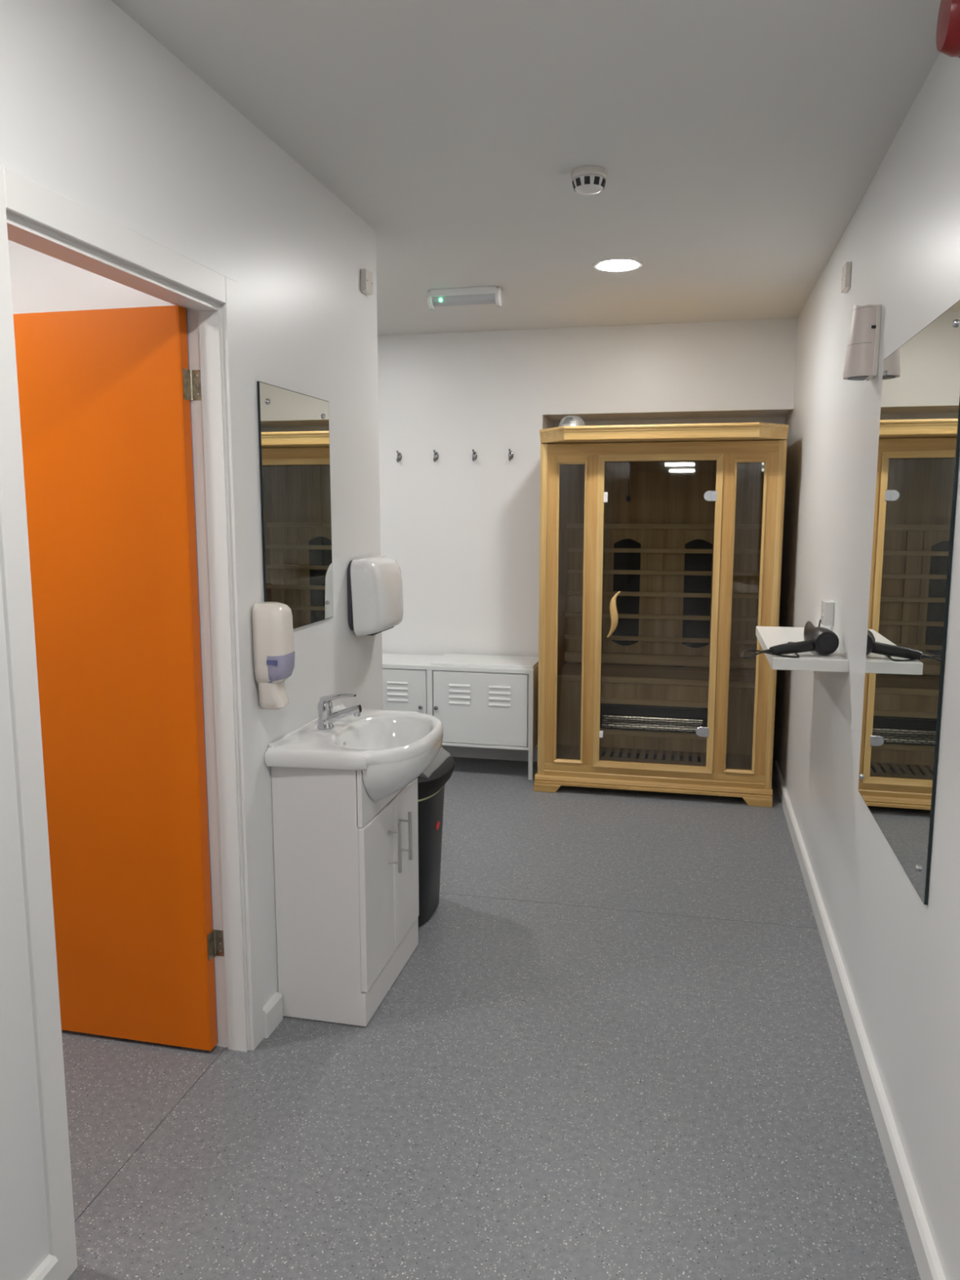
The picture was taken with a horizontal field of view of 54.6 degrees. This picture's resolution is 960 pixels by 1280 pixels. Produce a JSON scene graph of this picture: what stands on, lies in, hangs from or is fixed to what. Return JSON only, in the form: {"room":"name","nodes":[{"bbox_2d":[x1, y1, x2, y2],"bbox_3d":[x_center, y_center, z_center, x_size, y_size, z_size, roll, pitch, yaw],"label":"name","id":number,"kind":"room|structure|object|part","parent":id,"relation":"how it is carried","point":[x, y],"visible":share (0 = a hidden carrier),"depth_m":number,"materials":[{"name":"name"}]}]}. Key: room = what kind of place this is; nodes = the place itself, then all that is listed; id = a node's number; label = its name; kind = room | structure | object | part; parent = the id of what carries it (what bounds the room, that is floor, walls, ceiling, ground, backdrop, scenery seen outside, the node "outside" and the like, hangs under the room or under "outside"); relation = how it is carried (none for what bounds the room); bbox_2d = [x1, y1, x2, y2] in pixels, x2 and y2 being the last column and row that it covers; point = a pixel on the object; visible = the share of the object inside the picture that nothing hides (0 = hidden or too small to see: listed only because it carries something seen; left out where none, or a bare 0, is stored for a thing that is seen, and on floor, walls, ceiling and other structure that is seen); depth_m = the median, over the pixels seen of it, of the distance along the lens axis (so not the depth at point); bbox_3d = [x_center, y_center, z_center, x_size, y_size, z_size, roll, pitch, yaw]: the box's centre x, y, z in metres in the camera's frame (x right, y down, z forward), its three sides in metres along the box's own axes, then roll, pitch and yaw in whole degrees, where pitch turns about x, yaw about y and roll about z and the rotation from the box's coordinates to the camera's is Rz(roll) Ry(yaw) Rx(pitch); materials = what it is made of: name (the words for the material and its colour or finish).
{"room":"changing room","nodes":[
{"label":"changing room","id":0,"kind":"room"},
{"bbox_2d":[8,240,174,314],"bbox_3d":[-1.679,-0.165,2.966,2.005,2.525,0.100,2,8,13],"label":"wall","id":1,"kind":"structure","parent":0,"point":[41,282],"depth_m":2.69,"materials":[{"name":"white paint"}]},
{"bbox_2d":[0,0,382,1279],"bbox_3d":[-1.671,0.497,-1.711,0.120,2.525,11.015,2,8,13],"label":"wall","id":2,"kind":"structure","parent":0,"point":[95,112],"depth_m":2.25,"materials":[{"name":"white paint"}]},
{"bbox_2d":[26,1253,59,1279],"bbox_3d":[-1.830,1.845,-2.533,0.019,0.084,8.990,2,8,13],"label":"baseboard","id":3,"kind":"structure","parent":2,"relation":"attached to","point":[48,1269],"depth_m":1.78,"materials":[{"name":"white wood"}]},
{"bbox_2d":[13,305,224,1050],"bbox_3d":[-1.109,0.147,2.533,0.797,2.006,0.107,2,8,13],"label":"door","id":4,"kind":"structure","parent":2,"relation":"in","point":[105,396],"depth_m":2.50,"materials":[{"name":"orange paint"}]},
{"bbox_2d":[0,164,263,1279],"bbox_3d":[-0.788,0.174,2.117,0.132,2.092,0.903,2,8,13],"label":"trim","id":5,"kind":"structure","parent":2,"relation":"attached to","point":[34,216],"depth_m":2.15,"materials":[{"name":"white wood"}]},
{"bbox_3d":[-0.823,0.233,1.699,0.012,2.092,0.064,2,8,13],"label":"architrave","id":6,"kind":"part","parent":5,"relation":"part of","materials":[{"name":"white"}]},
{"bbox_3d":[-0.730,-0.826,1.961,0.012,0.068,0.773,2,8,13],"label":"architrave","id":7,"kind":"part","parent":5,"relation":"part of","materials":[{"name":"white wood"}]},
{"bbox_3d":[-0.636,0.119,2.508,0.012,2.092,0.066,2,8,13],"label":"architrave","id":8,"kind":"part","parent":5,"relation":"part of","materials":[{"name":"white wood"}]},
{"bbox_2d":[262,991,283,1038],"bbox_3d":[-0.611,1.101,2.732,0.019,0.084,0.105,2,8,13],"label":"baseboard","id":9,"kind":"structure","parent":2,"relation":"attached to","point":[273,1014],"depth_m":2.72,"materials":[{"name":"white paint"}]},
{"bbox_2d":[252,601,294,709],"bbox_3d":[-0.571,0.044,2.580,0.094,0.295,0.110,2,8,13],"label":"soap dispenser","id":10,"kind":"object","parent":2,"relation":"attached to","point":[273,637],"visible":1,"depth_m":2.54,"materials":[{"name":"beige plastic"}]},
{"bbox_2d":[266,659,277,665],"bbox_3d":[-0.565,0.061,2.525,0.032,0.013,0.002,2,8,13],"label":"print","id":11,"kind":"object","parent":10,"relation":"attached to","point":[268,662],"depth_m":2.52,"materials":[{"name":"blue"}]},
{"bbox_2d":[257,381,333,628],"bbox_3d":[-0.545,-0.391,2.818,0.014,0.702,0.497,2,8,13],"label":"wall mirror","id":12,"kind":"object","parent":2,"relation":"attached to","point":[294,440],"visible":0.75,"depth_m":2.79,"materials":[{"name":"silver mirror"}]},
{"bbox_2d":[360,268,373,295],"bbox_3d":[-0.403,-1.273,3.307,0.023,0.076,0.070,2,8,13],"label":"blank plate","id":13,"kind":"object","parent":2,"relation":"attached to","point":[366,285],"visible":1,"depth_m":3.28,"materials":[{"name":"beige plastic"}]},
{"bbox_2d":[346,555,403,636],"bbox_3d":[-0.371,-0.163,3.388,0.117,0.272,0.326,2,8,13],"label":"hand dryer","id":14,"kind":"object","parent":2,"relation":"attached to","point":[375,596],"visible":1,"depth_m":3.25,"materials":[{"name":"grey plastic"}]},
{"bbox_3d":[-0.422,-0.173,3.398,0.014,0.250,0.313,2,8,13],"label":"plate","id":15,"kind":"part","parent":14,"relation":"part of","materials":[{"name":"grey plastic"}]},
{"bbox_2d":[61,756,920,1279],"bbox_3d":[-0.741,2.325,-5.198,9.400,0.120,23.400,2,8,13],"label":"floor","id":16,"kind":"structure","parent":0,"point":[615,1043],"depth_m":2.41,"materials":[{"name":"grey"}]},
{"bbox_2d":[271,766,418,1026],"bbox_3d":[-0.388,0.710,2.968,0.322,0.787,0.538,2,8,13],"label":"vanity unit","id":17,"kind":"object","parent":16,"relation":"on","point":[346,862],"visible":0.87,"depth_m":2.73,"materials":[{"name":"white"}]},
{"bbox_3d":[-0.475,0.745,2.724,0.262,0.783,0.018,2,8,13],"label":"panel","id":18,"kind":"part","parent":17,"relation":"part of","materials":[{"name":"white"}]},
{"bbox_2d":[264,704,443,802],"bbox_3d":[-0.341,0.364,2.896,0.425,0.194,0.590,2,8,13],"label":"basin","id":19,"kind":"object","parent":17,"relation":"in","point":[392,748],"visible":0.94,"depth_m":2.74,"materials":[{"name":"white ceramic"}]},
{"bbox_2d":[332,704,346,712],"bbox_3d":[-0.471,0.233,3.087,0.054,0.032,0.073,2,8,13],"label":"soap bar","id":20,"kind":"object","parent":19,"relation":"on","point":[336,708],"visible":0.46,"depth_m":3.07,"materials":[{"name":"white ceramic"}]},
{"bbox_2d":[317,693,361,728],"bbox_3d":[-0.439,0.220,2.897,0.144,0.112,0.051,2,8,13],"label":"mixer tap","id":21,"kind":"object","parent":19,"relation":"on","point":[326,717],"visible":1,"depth_m":2.89,"materials":[{"name":"silver metal"}]},
{"bbox_3d":[-0.441,0.185,2.893,0.112,0.041,0.034,2,8,13],"label":"lever","id":22,"kind":"part","parent":21,"relation":"part of","materials":[{"name":"silver metal"}]},
{"bbox_3d":[-0.426,0.233,2.896,0.117,0.070,0.038,2,8,13],"label":"spout","id":23,"kind":"part","parent":21,"relation":"part of","materials":[{"name":"silver metal"}]},
{"bbox_3d":[-0.311,0.769,2.819,0.019,0.500,0.266,2,8,13],"label":"door","id":24,"kind":"part","parent":17,"relation":"part of","materials":[{"name":"white"}]},
{"bbox_3d":[-0.263,0.642,2.875,0.043,0.158,0.012,2,8,13],"label":"bar handle","id":25,"kind":"part","parent":17,"relation":"part of","materials":[{"name":"silver metal"}]},
{"bbox_3d":[-0.251,0.732,3.079,0.019,0.500,0.266,2,8,13],"label":"door","id":26,"kind":"part","parent":17,"relation":"part of","materials":[{"name":"white"}]},
{"bbox_3d":[-0.239,0.627,2.981,0.043,0.158,0.012,2,8,13],"label":"bar handle","id":27,"kind":"part","parent":17,"relation":"part of","materials":[{"name":"silver metal"}]},
{"bbox_2d":[417,746,454,927],"bbox_3d":[-0.264,0.705,3.487,0.318,0.658,0.438,2,8,13],"label":"waste bin","id":28,"kind":"object","parent":16,"relation":"on","point":[431,783],"visible":0.35,"depth_m":3.39,"materials":[{"name":"black plastic"}]},
{"bbox_3d":[-0.264,0.498,3.457,0.318,0.082,0.438,2,8,13],"label":"lid","id":29,"kind":"part","parent":28,"relation":"part of","materials":[{"name":"black"}]},
{"bbox_2d":[382,653,538,780],"bbox_3d":[-0.244,0.434,5.502,1.190,0.630,0.392,2,8,13],"label":"locker","id":30,"kind":"object","parent":16,"relation":"on","point":[477,707],"visible":0.56,"depth_m":5.26,"materials":[{"name":"white metal"}]},
{"bbox_3d":[-0.569,0.369,5.391,0.542,0.410,0.020,2,8,13],"label":"door","id":31,"kind":"part","parent":30,"relation":"part of","materials":[{"name":"white metal"}]},
{"bbox_3d":[0.001,0.387,5.261,0.545,0.410,0.020,2,8,13],"label":"door","id":32,"kind":"part","parent":30,"relation":"part of","materials":[{"name":"white metal"}]},
{"bbox_2d":[431,653,538,668],"bbox_3d":[0.046,0.121,5.411,0.593,0.015,0.343,2,8,13],"label":"panel","id":33,"kind":"object","parent":30,"relation":"on","point":[454,660],"visible":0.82,"depth_m":5.36,"materials":[{"name":"white metal"}]},
{"bbox_3d":[0.286,0.703,5.240,0.024,0.170,0.024,2,8,13],"label":"leg","id":34,"kind":"part","parent":30,"relation":"part of","materials":[{"name":"white metal"}]},
{"bbox_2d":[533,422,789,807],"bbox_3d":[0.984,-0.167,5.153,1.237,1.918,1.118,2,8,13],"label":"infrared sauna","id":35,"kind":"object","parent":16,"relation":"on","point":[660,545],"visible":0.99,"depth_m":5.26,"materials":[{"name":"brown wood"}]},
{"bbox_3d":[0.334,-0.144,4.933,0.040,1.757,0.048,2,8,13],"label":"corner post","id":36,"kind":"part","parent":35,"relation":"part of","materials":[{"name":"brown wood"}]},
{"bbox_3d":[0.434,-0.208,5.389,0.030,1.757,0.897,2,8,13],"label":"panel","id":37,"kind":"part","parent":35,"relation":"part of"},
{"bbox_3d":[0.476,0.655,5.007,0.154,0.014,0.032,2,8,13],"label":"short rail","id":38,"kind":"part","parent":35,"relation":"part of","materials":[{"name":"brown wood"}]},
{"bbox_2d":[558,415,585,426],"bbox_3d":[0.476,-1.124,4.808,0.144,0.072,0.144,2,8,13],"label":"dome","id":39,"kind":"object","parent":35,"relation":"on","point":[571,420],"visible":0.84,"depth_m":4.76,"materials":[{"name":"silver metal"}]},
{"bbox_3d":[0.476,-0.928,4.783,0.154,0.038,0.032,2,8,13],"label":"short rail","id":40,"kind":"part","parent":35,"relation":"part of","materials":[{"name":"beige wood"}]},
{"bbox_3d":[0.633,-0.302,5.707,0.170,0.750,0.018,2,8,13],"label":"backrest panel","id":41,"kind":"part","parent":35,"relation":"part of","materials":[{"name":"brown wood"}]},
{"bbox_3d":[0.691,-0.131,4.805,0.068,0.240,0.043,2,8,13],"label":"door handle","id":42,"kind":"part","parent":35,"relation":"part of","materials":[{"name":"brown wood"}]},
{"bbox_3d":[0.884,-0.294,5.650,0.255,0.750,0.018,2,8,13],"label":"backrest panel","id":43,"kind":"part","parent":35,"relation":"part of","materials":[{"name":"brown wood"}]},
{"bbox_3d":[0.820,-0.886,5.125,0.026,0.250,0.026,2,8,13],"label":"pull cord","id":44,"kind":"part","parent":35,"relation":"part of","materials":[{"name":"black plastic"}]},
{"bbox_3d":[0.985,0.542,5.344,0.650,0.030,0.017,2,8,13],"label":"heater rail","id":45,"kind":"part","parent":35,"relation":"part of","materials":[{"name":"brown wood"}]},
{"bbox_2d":[600,703,707,733],"bbox_3d":[0.990,0.444,5.350,0.650,0.158,0.004,2,8,13],"label":"grille","id":46,"kind":"object","parent":35,"relation":"attached to","point":[611,723],"depth_m":5.36,"materials":[{"name":"black metal"}]},
{"bbox_3d":[0.907,0.735,4.915,1.143,0.037,0.034,2,8,13],"label":"rail","id":47,"kind":"part","parent":35,"relation":"part of","materials":[{"name":"brown wood"}]},
{"bbox_3d":[0.907,0.696,4.913,1.139,0.041,0.032,2,8,13],"label":"rail","id":48,"kind":"part","parent":35,"relation":"part of","materials":[{"name":"brown wood"}]},
{"bbox_3d":[1.067,-0.288,5.609,0.050,0.750,0.018,2,8,13],"label":"backrest panel","id":49,"kind":"part","parent":35,"relation":"part of","materials":[{"name":"brown wood"}]},
{"bbox_3d":[0.985,0.358,5.318,0.650,0.032,0.017,2,8,13],"label":"heater rail","id":50,"kind":"part","parent":35,"relation":"part of","materials":[{"name":"brown wood"}]},
{"bbox_3d":[1.050,0.208,5.477,1.157,0.035,0.415,2,8,13],"label":"bench seat","id":51,"kind":"part","parent":35,"relation":"part of","materials":[{"name":"brown wood"}]},
{"bbox_3d":[0.907,-0.125,4.790,0.554,1.564,0.008,2,8,13],"label":"glass door","id":52,"kind":"part","parent":35,"relation":"part of","materials":[{"name":"clear glass"}]},
{"bbox_3d":[1.093,0.119,5.654,1.157,0.060,0.030,2,8,13],"label":"backrest rail","id":53,"kind":"part","parent":35,"relation":"part of","materials":[{"name":"brown wood"}]},
{"bbox_3d":[0.907,-0.963,4.678,1.139,0.061,0.032,2,8,13],"label":"rail","id":54,"kind":"part","parent":35,"relation":"part of","materials":[{"name":"beige wood"}]},
{"bbox_3d":[1.011,-1.076,5.125,1.217,0.035,0.912,2,8,13],"label":"roof panel","id":55,"kind":"part","parent":35,"relation":"part of","materials":[{"name":"beige wood"}]},
{"bbox_3d":[1.094,-0.678,5.544,1.157,0.030,0.025,2,8,13],"label":"backrest rail","id":56,"kind":"part","parent":35,"relation":"part of","materials":[{"name":"brown wood"}]},
{"bbox_3d":[0.988,-1.083,5.023,1.229,0.069,1.118,2,8,13],"label":"crown moulding","id":57,"kind":"part","parent":35,"relation":"part of","materials":[{"name":"brown wood"}]},
{"bbox_3d":[1.010,0.690,5.370,1.177,0.050,0.902,2,8,13],"label":"frame","id":58,"kind":"part","parent":35,"relation":"part of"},
{"bbox_3d":[1.111,-0.249,5.681,1.157,1.757,0.020,2,8,13],"label":"panel","id":59,"kind":"part","parent":35,"relation":"part of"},
{"bbox_3d":[1.289,-0.281,5.558,0.253,0.750,0.018,2,8,13],"label":"backrest panel","id":60,"kind":"part","parent":35,"relation":"part of","materials":[{"name":"brown wood"}]},
{"bbox_3d":[1.337,0.683,4.811,0.153,0.014,0.032,2,8,13],"label":"short rail","id":61,"kind":"part","parent":35,"relation":"part of","materials":[{"name":"brown wood"}]},
{"bbox_3d":[1.544,-0.273,5.501,0.180,0.750,0.018,2,8,13],"label":"backrest panel","id":62,"kind":"part","parent":35,"relation":"part of","materials":[{"name":"brown wood"}]},
{"bbox_3d":[1.337,-0.900,4.587,0.153,0.038,0.032,2,8,13],"label":"short rail","id":63,"kind":"part","parent":35,"relation":"part of","materials":[{"name":"beige wood"}]},
{"bbox_3d":[1.482,-0.107,4.672,0.038,1.757,0.048,2,8,13],"label":"corner post","id":64,"kind":"part","parent":35,"relation":"part of","materials":[{"name":"brown wood"}]},
{"bbox_2d":[111,0,941,336],"bbox_3d":[-0.741,-0.294,-5.569,9.400,0.120,23.400,2,8,13],"label":"ceiling","id":65,"kind":"structure","parent":0,"point":[738,143],"depth_m":2.48,"materials":[{"name":"white paint"}]},
{"bbox_2d":[426,285,502,310],"bbox_3d":[-0.071,-1.596,4.338,0.347,0.090,0.092,2,8,13],"label":"emergency light","id":66,"kind":"object","parent":65,"relation":"attached to","point":[492,294],"visible":1,"depth_m":4.30,"materials":[{"name":"white plastic"}]},
{"bbox_2d":[431,293,495,306],"bbox_3d":[-0.070,-1.583,4.341,0.299,0.036,0.082,2,8,13],"label":"diffuser","id":67,"kind":"object","parent":66,"relation":"attached to","point":[437,300],"depth_m":4.31,"materials":[{"name":"grey"}]},
{"bbox_2d":[571,165,607,195],"bbox_3d":[0.331,-1.388,2.820,0.108,0.062,0.108,2,8,13],"label":"smoke detector","id":68,"kind":"object","parent":65,"relation":"attached to","point":[586,180],"visible":1,"depth_m":2.78,"materials":[{"name":"beige plastic"}]},
{"bbox_2d":[592,257,643,271],"bbox_3d":[0.578,-1.567,3.893,0.210,0.006,0.210,2,8,13],"label":"recessed light","id":69,"kind":"object","parent":65,"relation":"in","point":[617,264],"visible":1,"depth_m":3.87,"materials":[{"name":"white plastic"}]},
{"bbox_2d":[597,260,638,271],"bbox_3d":[0.578,-1.567,3.893,0.193,0.005,0.193,-2,8,-13],"label":"diffuser","id":70,"kind":"object","parent":69,"relation":"attached to","point":[602,265],"depth_m":3.88,"materials":[{"name":"white plastic"}]},
{"bbox_2d":[377,317,797,747],"bbox_3d":[-0.279,-0.575,5.871,4.423,2.525,0.536,2,8,13],"label":"wall","id":71,"kind":"structure","parent":0,"point":[462,534],"depth_m":5.45,"materials":[{"name":"white paint"}]},
{"bbox_2d":[395,450,401,462],"bbox_3d":[-0.487,-1.093,5.541,0.029,0.070,0.051,2,8,13],"label":"coat hook","id":72,"kind":"object","parent":71,"relation":"attached to","point":[399,455],"visible":1,"depth_m":5.56,"materials":[{"name":"silver metal"}]},
{"bbox_2d":[433,449,438,462],"bbox_3d":[-0.265,-1.086,5.491,0.029,0.070,0.051,2,8,13],"label":"coat hook","id":73,"kind":"object","parent":71,"relation":"attached to","point":[436,454],"visible":1,"depth_m":5.51,"materials":[{"name":"silver metal"}]},
{"bbox_2d":[471,448,477,462],"bbox_3d":[-0.036,-1.079,5.439,0.029,0.070,0.051,2,8,13],"label":"coat hook","id":74,"kind":"object","parent":71,"relation":"attached to","point":[474,453],"visible":1,"depth_m":5.45,"materials":[{"name":"silver metal"}]},
{"bbox_2d":[440,745,537,761],"bbox_3d":[-1.069,0.648,5.939,2.929,0.084,0.019,2,8,13],"label":"baseboard","id":75,"kind":"structure","parent":71,"relation":"attached to","point":[455,751],"depth_m":5.67,"materials":[{"name":"white"}]},
{"bbox_2d":[508,448,513,461],"bbox_3d":[0.174,-1.072,5.391,0.029,0.070,0.051,2,8,13],"label":"coat hook","id":76,"kind":"object","parent":71,"relation":"attached to","point":[510,453],"visible":1,"depth_m":5.41,"materials":[{"name":"silver metal"}]},
{"bbox_2d":[772,52,959,1279],"bbox_3d":[0.876,0.067,1.325,0.120,2.525,8.730,2,8,13],"label":"wall","id":77,"kind":"structure","parent":0,"point":[900,953],"depth_m":2.63,"materials":[{"name":"white paint"}]},
{"bbox_2d":[755,626,848,672],"bbox_3d":[1.179,0.024,3.466,0.238,0.038,0.866,2,8,13],"label":"floating shelf","id":78,"kind":"object","parent":77,"relation":"attached to","point":[767,637],"visible":0.74,"depth_m":3.10,"materials":[{"name":"white wood"}]},
{"bbox_2d":[741,621,839,658],"bbox_3d":[1.024,-0.002,3.168,0.359,0.096,0.212,-2,8,-12],"label":"hair dryer","id":79,"kind":"object","parent":78,"relation":"on","point":[823,641],"visible":1,"depth_m":3.10,"materials":[{"name":"black plastic"}]},
{"bbox_3d":[1.008,0.041,3.133,0.323,0.021,0.148,-4,9,-26],"label":"cord","id":80,"kind":"part","parent":79,"relation":"part of","materials":[{"name":"black plastic"}]},
{"bbox_3d":[1.056,0.022,3.124,0.170,0.052,0.042,-1,8,-6],"label":"handle","id":81,"kind":"part","parent":79,"relation":"part of","materials":[{"name":"black plastic"}]},
{"bbox_2d":[818,635,835,651],"bbox_3d":[1.157,0.011,3.097,0.060,0.060,0.007,0,8,2],"label":"grille","id":82,"kind":"object","parent":79,"relation":"attached to","point":[826,642],"depth_m":3.09,"materials":[{"name":"black plastic"}]},
{"bbox_2d":[820,600,835,626],"bbox_3d":[1.274,-0.100,3.413,0.038,0.088,0.086,2,8,13],"label":"power socket","id":83,"kind":"object","parent":77,"relation":"attached to","point":[827,617],"visible":1,"depth_m":3.37,"materials":[{"name":"white plastic"}]},
{"bbox_2d":[840,261,851,293],"bbox_3d":[1.289,-1.276,3.273,0.021,0.088,0.086,2,8,13],"label":"blank plate","id":84,"kind":"object","parent":77,"relation":"attached to","point":[846,268],"visible":1,"depth_m":3.24,"materials":[{"name":"beige plastic"}]},
{"bbox_2d":[773,760,946,1279],"bbox_3d":[0.765,1.300,1.325,0.019,0.084,8.344,2,8,13],"label":"baseboard","id":85,"kind":"structure","parent":77,"relation":"attached to","point":[929,1267],"depth_m":2.38,"materials":[{"name":"white paint"}]},
{"bbox_2d":[843,304,881,380],"bbox_3d":[1.121,-0.878,2.740,0.087,0.210,0.114,2,8,13],"label":"air freshener","id":86,"kind":"object","parent":77,"relation":"attached to","point":[861,361],"visible":1,"depth_m":2.70,"materials":[{"name":"beige plastic"}]},
{"bbox_2d":[847,375,868,380],"bbox_3d":[1.117,-0.776,2.756,0.052,0.003,0.084,2,8,13],"label":"outlet","id":87,"kind":"object","parent":86,"relation":"attached to","point":[849,377],"depth_m":2.75,"materials":[{"name":"grey plastic"}]},
{"bbox_3d":[1.157,-0.871,2.733,0.014,0.198,0.114,2,8,13],"label":"plate","id":88,"kind":"part","parent":86,"relation":"part of","materials":[{"name":"beige plastic"}]},
{"bbox_2d":[857,300,959,905],"bbox_3d":[1.025,-0.109,2.265,0.014,1.232,0.821,2,8,13],"label":"wall mirror","id":89,"kind":"object","parent":77,"relation":"attached to","point":[919,440],"visible":1,"depth_m":2.15,"materials":[{"name":"silver mirror"}]},
{"bbox_2d":[936,0,959,57],"bbox_3d":[0.888,-1.140,1.685,0.091,0.145,0.160,2,8,13],"label":"fire alarm","id":90,"kind":"object","parent":77,"relation":"attached to","point":[948,30],"visible":1,"depth_m":1.68,"materials":[{"name":"red plastic"}]}
]}

